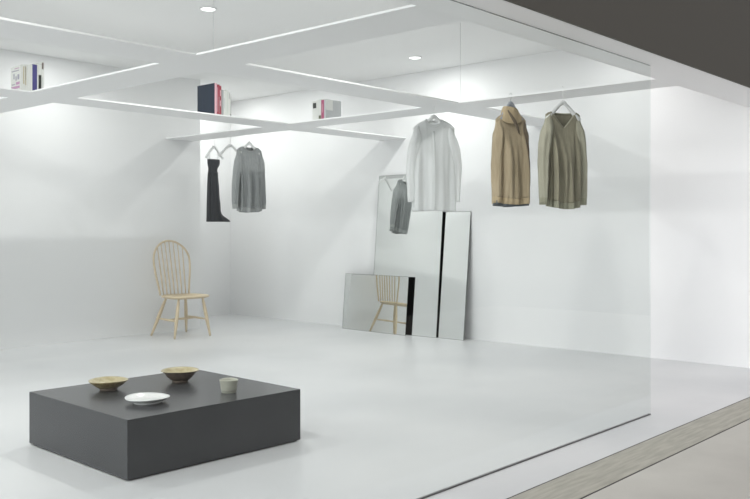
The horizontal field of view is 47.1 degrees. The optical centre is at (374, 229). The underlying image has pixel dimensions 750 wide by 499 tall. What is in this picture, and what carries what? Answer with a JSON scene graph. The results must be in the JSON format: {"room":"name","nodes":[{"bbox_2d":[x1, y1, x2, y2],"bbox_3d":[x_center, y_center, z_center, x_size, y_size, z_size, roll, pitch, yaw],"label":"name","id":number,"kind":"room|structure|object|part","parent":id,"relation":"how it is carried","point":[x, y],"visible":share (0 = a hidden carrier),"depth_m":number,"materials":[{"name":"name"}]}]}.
{"room":"clothing store","nodes":[
{"label":"clothing store","id":0,"kind":"room"},
{"bbox_2d":[0,49,199,348],"bbox_3d":[-6.610,-0.325,7.044,1.350,3.350,11.636,0,0,42],"label":"wall","id":1,"kind":"structure","parent":0,"point":[88,195],"depth_m":9.80,"materials":[{"name":"white paint"}]},
{"bbox_2d":[200,120,230,316],"bbox_3d":[-2.683,-0.325,12.293,0.170,3.350,1.422,0,0,42],"label":"wall","id":2,"kind":"structure","parent":0,"point":[215,237],"depth_m":12.57,"materials":[{"name":"white paint"}]},
{"bbox_2d":[0,0,558,101],"bbox_3d":[-3.673,-1.960,5.359,7.970,0.120,13.058,0,0,42],"label":"ceiling","id":3,"kind":"structure","parent":0,"point":[181,25],"depth_m":8.44,"materials":[{"name":"white paint"}]},
{"bbox_2d":[199,6,216,11],"bbox_3d":[-1.433,-1.895,7.380,0.150,0.009,0.150,0,0,42],"label":"recessed light","id":4,"kind":"object","parent":3,"relation":"in","point":[206,8],"visible":1,"depth_m":7.37,"materials":[{"name":"white"}]},
{"bbox_2d":[0,0,749,140],"bbox_3d":[-3.171,-1.508,4.908,6.618,0.784,13.056,0,0,42],"label":"grid","id":5,"kind":"object","parent":3,"relation":"hanging from","point":[236,60],"visible":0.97,"depth_m":5.87,"materials":[{"name":"white paint"}]},
{"bbox_2d":[11,65,21,89],"bbox_3d":[-2.917,-1.228,6.997,0.165,0.200,0.017,0,0,42],"label":"book","id":6,"kind":"object","parent":5,"relation":"on","point":[16,72],"visible":0.94,"depth_m":6.98,"materials":[{"name":"white paper"}]},
{"bbox_2d":[14,64,24,89],"bbox_3d":[-2.905,-1.234,7.014,0.171,0.212,0.022,0,0,42],"label":"book","id":7,"kind":"object","parent":5,"relation":"on","point":[23,65],"visible":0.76,"depth_m":6.96,"materials":[{"name":"white paper"}]},
{"bbox_2d":[25,64,26,89],"bbox_3d":[-2.891,-1.235,7.030,0.171,0.214,0.018,0,0,42],"label":"book","id":8,"kind":"object","parent":5,"relation":"on","point":[25,64],"visible":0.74,"depth_m":6.97,"materials":[{"name":"white paper"}]},
{"bbox_2d":[27,65,30,90],"bbox_3d":[-2.875,-1.235,7.047,0.170,0.214,0.026,0,0,42],"label":"book","id":9,"kind":"object","parent":5,"relation":"on","point":[28,66],"visible":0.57,"depth_m":6.99,"materials":[{"name":"white paper"}]},
{"bbox_2d":[31,64,36,90],"bbox_3d":[-2.847,-1.240,7.086,0.180,0.224,0.038,0,0,42],"label":"book","id":10,"kind":"object","parent":5,"relation":"on","point":[34,67],"visible":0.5,"depth_m":7.03,"materials":[{"name":"blue paper"}]},
{"bbox_2d":[35,62,43,87],"bbox_3d":[-2.800,-1.256,7.138,0.181,0.256,0.022,0,0,42],"label":"book","id":11,"kind":"object","parent":5,"relation":"on","point":[38,63],"visible":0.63,"depth_m":7.08,"materials":[{"name":"white paper"}]},
{"bbox_2d":[38,65,40,88],"bbox_3d":[-2.813,-1.241,7.116,0.171,0.226,0.026,0,0,42],"label":"book","id":12,"kind":"object","parent":5,"relation":"on","point":[39,66],"visible":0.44,"depth_m":7.06,"materials":[{"name":"white paper"}]},
{"bbox_2d":[197,83,216,113],"bbox_3d":[-1.656,-1.281,8.482,0.275,0.305,0.030,0,0,42],"label":"book","id":13,"kind":"object","parent":5,"relation":"on","point":[206,94],"visible":0.84,"depth_m":8.45,"materials":[{"name":"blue paper"}]},
{"bbox_2d":[205,139,223,159],"bbox_3d":[-1.967,-1.008,10.539,0.038,0.282,0.290,0,0,42],"label":"clothes hanger","id":14,"kind":"object","parent":5,"relation":"hanging from","point":[213,146],"visible":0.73,"depth_m":10.53,"materials":[{"name":"white plastic"}]},
{"bbox_2d":[206,153,229,221],"bbox_3d":[-1.930,-0.531,10.608,0.120,0.859,0.357,0,0,42],"label":"dress","id":15,"kind":"object","parent":14,"relation":"hanging from","point":[214,214],"visible":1,"depth_m":10.49,"materials":[{"name":"black fabric"}]},
{"bbox_2d":[217,84,219,113],"bbox_3d":[-1.618,-1.276,8.490,0.231,0.295,0.030,0,0,42],"label":"book","id":16,"kind":"object","parent":5,"relation":"on","point":[218,86],"visible":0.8,"depth_m":8.42,"materials":[{"name":"red paper"}]},
{"bbox_2d":[221,90,223,114],"bbox_3d":[-1.581,-1.253,8.524,0.220,0.250,0.026,0,0,42],"label":"book","id":17,"kind":"object","parent":5,"relation":"on","point":[222,91],"visible":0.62,"depth_m":8.45,"materials":[{"name":"grey paper"}]},
{"bbox_2d":[224,91,225,114],"bbox_3d":[-1.558,-1.251,8.542,0.211,0.245,0.028,0,0,42],"label":"book","id":18,"kind":"object","parent":5,"relation":"on","point":[224,91],"visible":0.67,"depth_m":8.47,"materials":[{"name":"white paper"}]},
{"bbox_2d":[224,90,227,114],"bbox_3d":[-1.540,-1.256,8.562,0.211,0.255,0.024,0,0,42],"label":"book","id":19,"kind":"object","parent":5,"relation":"on","point":[224,90],"visible":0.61,"depth_m":8.49,"materials":[{"name":"grey paper"}]},
{"bbox_2d":[218,138,236,156],"bbox_3d":[-1.733,-1.007,10.328,0.038,0.284,0.386,0,0,42],"label":"clothes hanger","id":20,"kind":"object","parent":5,"relation":"hanging from","point":[230,144],"visible":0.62,"depth_m":10.29,"materials":[{"name":"white plastic"}]},
{"bbox_2d":[228,92,229,115],"bbox_3d":[-1.520,-1.248,8.576,0.201,0.240,0.022,0,0,42],"label":"book","id":21,"kind":"object","parent":5,"relation":"on","point":[228,92],"visible":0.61,"depth_m":8.52,"materials":[{"name":"white paper"}]},
{"bbox_2d":[241,135,259,154],"bbox_3d":[-1.473,-1.008,10.094,0.319,0.282,0.038,0,0,-43],"label":"clothes hanger","id":22,"kind":"object","parent":5,"relation":"hanging from","point":[249,142],"visible":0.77,"depth_m":10.09,"materials":[{"name":"white plastic"}]},
{"bbox_2d":[232,146,265,212],"bbox_3d":[-1.475,-0.593,10.095,0.446,0.776,0.216,0,0,-43],"label":"sweater","id":23,"kind":"object","parent":22,"relation":"hanging from","point":[248,178],"visible":1,"depth_m":10.02,"materials":[{"name":"grey fabric"}]},
{"bbox_2d":[312,101,316,119],"bbox_3d":[-0.568,-1.226,8.888,0.060,0.195,0.161,0,0,42],"label":"book","id":24,"kind":"object","parent":5,"relation":"on","point":[314,103],"visible":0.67,"depth_m":8.83,"materials":[{"name":"white paper"}]},
{"bbox_2d":[317,100,318,118],"bbox_3d":[-0.534,-1.228,8.858,0.028,0.200,0.160,0,0,42],"label":"book","id":25,"kind":"object","parent":5,"relation":"on","point":[317,100],"visible":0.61,"depth_m":8.79,"materials":[{"name":"white paper"}]},
{"bbox_2d":[319,99,322,118],"bbox_3d":[-0.509,-1.231,8.836,0.036,0.205,0.161,0,0,42],"label":"book","id":26,"kind":"object","parent":5,"relation":"on","point":[319,99],"visible":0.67,"depth_m":8.77,"materials":[{"name":"grey paper"}]},
{"bbox_2d":[321,100,323,118],"bbox_3d":[-0.473,-1.226,8.817,0.040,0.195,0.181,0,0,42],"label":"book","id":27,"kind":"object","parent":5,"relation":"on","point":[322,101],"visible":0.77,"depth_m":8.75,"materials":[{"name":"pink paper"}]},
{"bbox_2d":[324,99,340,117],"bbox_3d":[-0.433,-1.228,8.812,0.025,0.200,0.225,0,0,42],"label":"book","id":28,"kind":"object","parent":5,"relation":"on","point":[332,108],"visible":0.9,"depth_m":8.78,"materials":[{"name":"grey paper"}]},
{"bbox_2d":[326,100,332,110],"bbox_3d":[-0.466,-1.272,8.758,0.001,0.104,0.101,0,0,42],"label":"print","id":29,"kind":"object","parent":28,"relation":"attached to","point":[329,103],"depth_m":8.76,"materials":[{"name":"white paper"}]},
{"bbox_2d":[427,106,448,130],"bbox_3d":[0.531,-1.008,7.747,0.319,0.282,0.038,0,0,-6],"label":"clothes hanger","id":30,"kind":"object","parent":5,"relation":"hanging from","point":[432,117],"visible":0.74,"depth_m":7.74,"materials":[{"name":"white plastic"}]},
{"bbox_2d":[406,119,461,211],"bbox_3d":[0.531,-0.583,7.751,0.499,0.836,0.180,0,0,-9],"label":"shirt","id":31,"kind":"object","parent":30,"relation":"hanging from","point":[433,162],"visible":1,"depth_m":7.70,"materials":[{"name":"white fabric"}]},
{"bbox_2d":[500,93,522,119],"bbox_3d":[1.139,-1.029,7.201,0.232,0.240,0.038,0,0,-23],"label":"clothes hanger","id":32,"kind":"object","parent":5,"relation":"hanging from","point":[510,103],"visible":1,"depth_m":7.20,"materials":[{"name":"silver metal"}]},
{"bbox_2d":[491,106,529,206],"bbox_3d":[1.136,-0.613,7.206,0.368,0.839,0.220,0,0,-23],"label":"sweater","id":33,"kind":"object","parent":32,"relation":"hanging from","point":[510,157],"visible":1,"depth_m":7.13,"materials":[{"name":"fabric"}]},
{"bbox_2d":[546,86,580,120],"bbox_3d":[1.503,-1.008,6.874,0.319,0.282,0.038,0,0,-18],"label":"clothes hanger","id":34,"kind":"object","parent":5,"relation":"hanging from","point":[562,102],"visible":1,"depth_m":6.88,"materials":[{"name":"white"}]},
{"bbox_2d":[537,111,587,208],"bbox_3d":[1.502,-0.556,6.876,0.420,0.782,0.208,0,0,-15],"label":"sweater","id":35,"kind":"object","parent":34,"relation":"hanging from","point":[562,166],"visible":1,"depth_m":6.82,"materials":[{"name":"beige fabric"}]},
{"bbox_2d":[408,56,421,58],"bbox_3d":[0.440,-1.895,9.462,0.150,0.009,0.150,0,0,42],"label":"recessed light","id":36,"kind":"object","parent":3,"relation":"in","point":[410,57],"visible":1,"depth_m":9.45,"materials":[{"name":"white"}]},
{"bbox_2d":[0,314,749,498],"bbox_3d":[-3.633,1.300,5.323,8.078,0.100,13.058,0,0,42],"label":"floor","id":37,"kind":"structure","parent":0,"point":[383,415],"depth_m":6.16,"materials":[{"name":"concrete"}]},
{"bbox_2d":[29,370,299,479],"bbox_3d":[-1.228,1.097,5.056,1.083,0.307,1.145,0,0,43],"label":"display table","id":38,"kind":"object","parent":37,"relation":"on","point":[199,423],"visible":0.9,"depth_m":4.68,"materials":[{"name":"grey laminate"}]},
{"bbox_2d":[88,376,127,390],"bbox_3d":[-1.573,0.912,5.077,0.227,0.062,0.229,0,0,42],"label":"bowl","id":39,"kind":"object","parent":38,"relation":"on","point":[106,383],"visible":1,"depth_m":5.06,"materials":[{"name":"brown ceramic"}]},
{"bbox_2d":[125,392,169,404],"bbox_3d":[-1.245,0.925,4.702,0.242,0.035,0.238,0,0,42],"label":"plate","id":40,"kind":"object","parent":38,"relation":"on","point":[144,398],"visible":1,"depth_m":4.73,"materials":[{"name":"white ceramic"}]},
{"bbox_2d":[161,366,198,382],"bbox_3d":[-1.211,0.905,5.345,0.234,0.076,0.234,0,0,42],"label":"bowl","id":41,"kind":"object","parent":38,"relation":"on","point":[182,374],"visible":1,"depth_m":5.30,"materials":[{"name":"brown ceramic"}]},
{"bbox_2d":[219,378,237,393],"bbox_3d":[-0.849,0.905,5.000,0.109,0.076,0.111,0,0,42],"label":"cup","id":42,"kind":"object","parent":38,"relation":"on","point":[228,385],"visible":1,"depth_m":4.96,"materials":[{"name":"beige ceramic"}]},
{"bbox_2d":[150,240,210,338],"bbox_3d":[-2.306,0.688,10.211,0.589,1.133,0.563,0,0,44],"label":"chair","id":43,"kind":"object","parent":37,"relation":"on","point":[179,296],"visible":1,"depth_m":10.25,"materials":[{"name":"brown wood"}]},
{"bbox_3d":[-2.561,1.026,10.186,0.195,0.456,0.041,0,0,-16],"label":"leg","id":44,"kind":"part","parent":43,"relation":"part of","materials":[{"name":"brown wood"}]},
{"bbox_3d":[-2.284,1.026,9.903,0.040,0.455,0.164,0,0,6],"label":"leg","id":45,"kind":"part","parent":43,"relation":"part of","materials":[{"name":"brown wood"}]},
{"bbox_3d":[-2.267,0.786,10.194,0.487,0.036,0.534,0,0,44],"label":"seat","id":46,"kind":"part","parent":43,"relation":"part of","materials":[{"name":"brown wood"}]},
{"bbox_3d":[-2.303,1.026,10.476,0.041,0.455,0.168,0,0,-9],"label":"leg","id":47,"kind":"part","parent":43,"relation":"part of","materials":[{"name":"brown wood"}]},
{"bbox_3d":[-1.998,1.026,10.192,0.128,0.453,0.040,0,0,22],"label":"leg","id":48,"kind":"part","parent":43,"relation":"part of","materials":[{"name":"brown wood"}]},
{"bbox_2d":[342,274,408,335],"bbox_3d":[-0.005,0.903,10.578,1.085,0.695,0.069,0,0,44],"label":"leaning mirror","id":49,"kind":"object","parent":37,"relation":"on","point":[372,303],"visible":1,"depth_m":10.55,"materials":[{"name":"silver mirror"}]},
{"bbox_2d":[374,175,442,337],"bbox_3d":[0.385,0.288,10.353,0.995,1.925,0.182,0,0,40],"label":"leaning mirror","id":50,"kind":"object","parent":37,"relation":"on","point":[408,243],"visible":0.76,"depth_m":10.29,"materials":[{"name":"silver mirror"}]},
{"bbox_2d":[437,211,470,339],"bbox_3d":[0.807,0.519,10.006,0.660,1.462,0.151,0,0,42],"label":"leaning mirror","id":51,"kind":"object","parent":37,"relation":"on","point":[456,225],"visible":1,"depth_m":9.91,"materials":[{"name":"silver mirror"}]},
{"bbox_2d":[417,0,650,498],"bbox_3d":[-1.671,0.067,1.899,0.014,2.365,10.570,0,0,42],"label":"window","id":52,"kind":"structure","parent":37,"relation":"on","point":[607,429],"depth_m":4.69,"materials":[{"name":"clear glass"}]},
{"bbox_3d":[-1.671,1.246,1.899,0.014,0.006,10.570,0,0,42],"label":"frame","id":53,"kind":"part","parent":52,"relation":"part of","materials":[{"name":"grey metal"}]},
{"bbox_3d":[-1.671,-1.115,1.899,0.008,0.001,10.570,0,0,42],"label":"frame","id":54,"kind":"part","parent":52,"relation":"part of","materials":[{"name":"grey metal"}]},
{"bbox_2d":[507,397,749,498],"bbox_3d":[0.118,1.300,3.256,0.245,0.101,19.000,0,0,42],"label":"trim","id":55,"kind":"structure","parent":37,"relation":"on","point":[582,482],"depth_m":4.72,"materials":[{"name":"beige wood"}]},
{"bbox_2d":[231,50,749,367],"bbox_3d":[0.799,-0.335,10.252,8.078,3.370,0.200,0,0,42],"label":"wall","id":56,"kind":"structure","parent":0,"point":[655,263],"depth_m":9.16,"materials":[{"name":"white paint"}]},
{"bbox_2d":[505,0,749,87],"bbox_3d":[-1.373,-1.933,1.946,0.015,1.633,15.058,0,0,42],"label":"ceiling","id":57,"kind":"structure","parent":56,"relation":"attached to","point":[712,37],"depth_m":5.69,"materials":[{"name":"grey paint"}]},
{"bbox_2d":[583,419,749,498],"bbox_3d":[2.059,1.300,1.510,4.957,0.100,19.000,0,0,42],"label":"floor","id":58,"kind":"structure","parent":0,"point":[717,467],"depth_m":4.38,"materials":[{"name":"grey concrete"}]}
]}

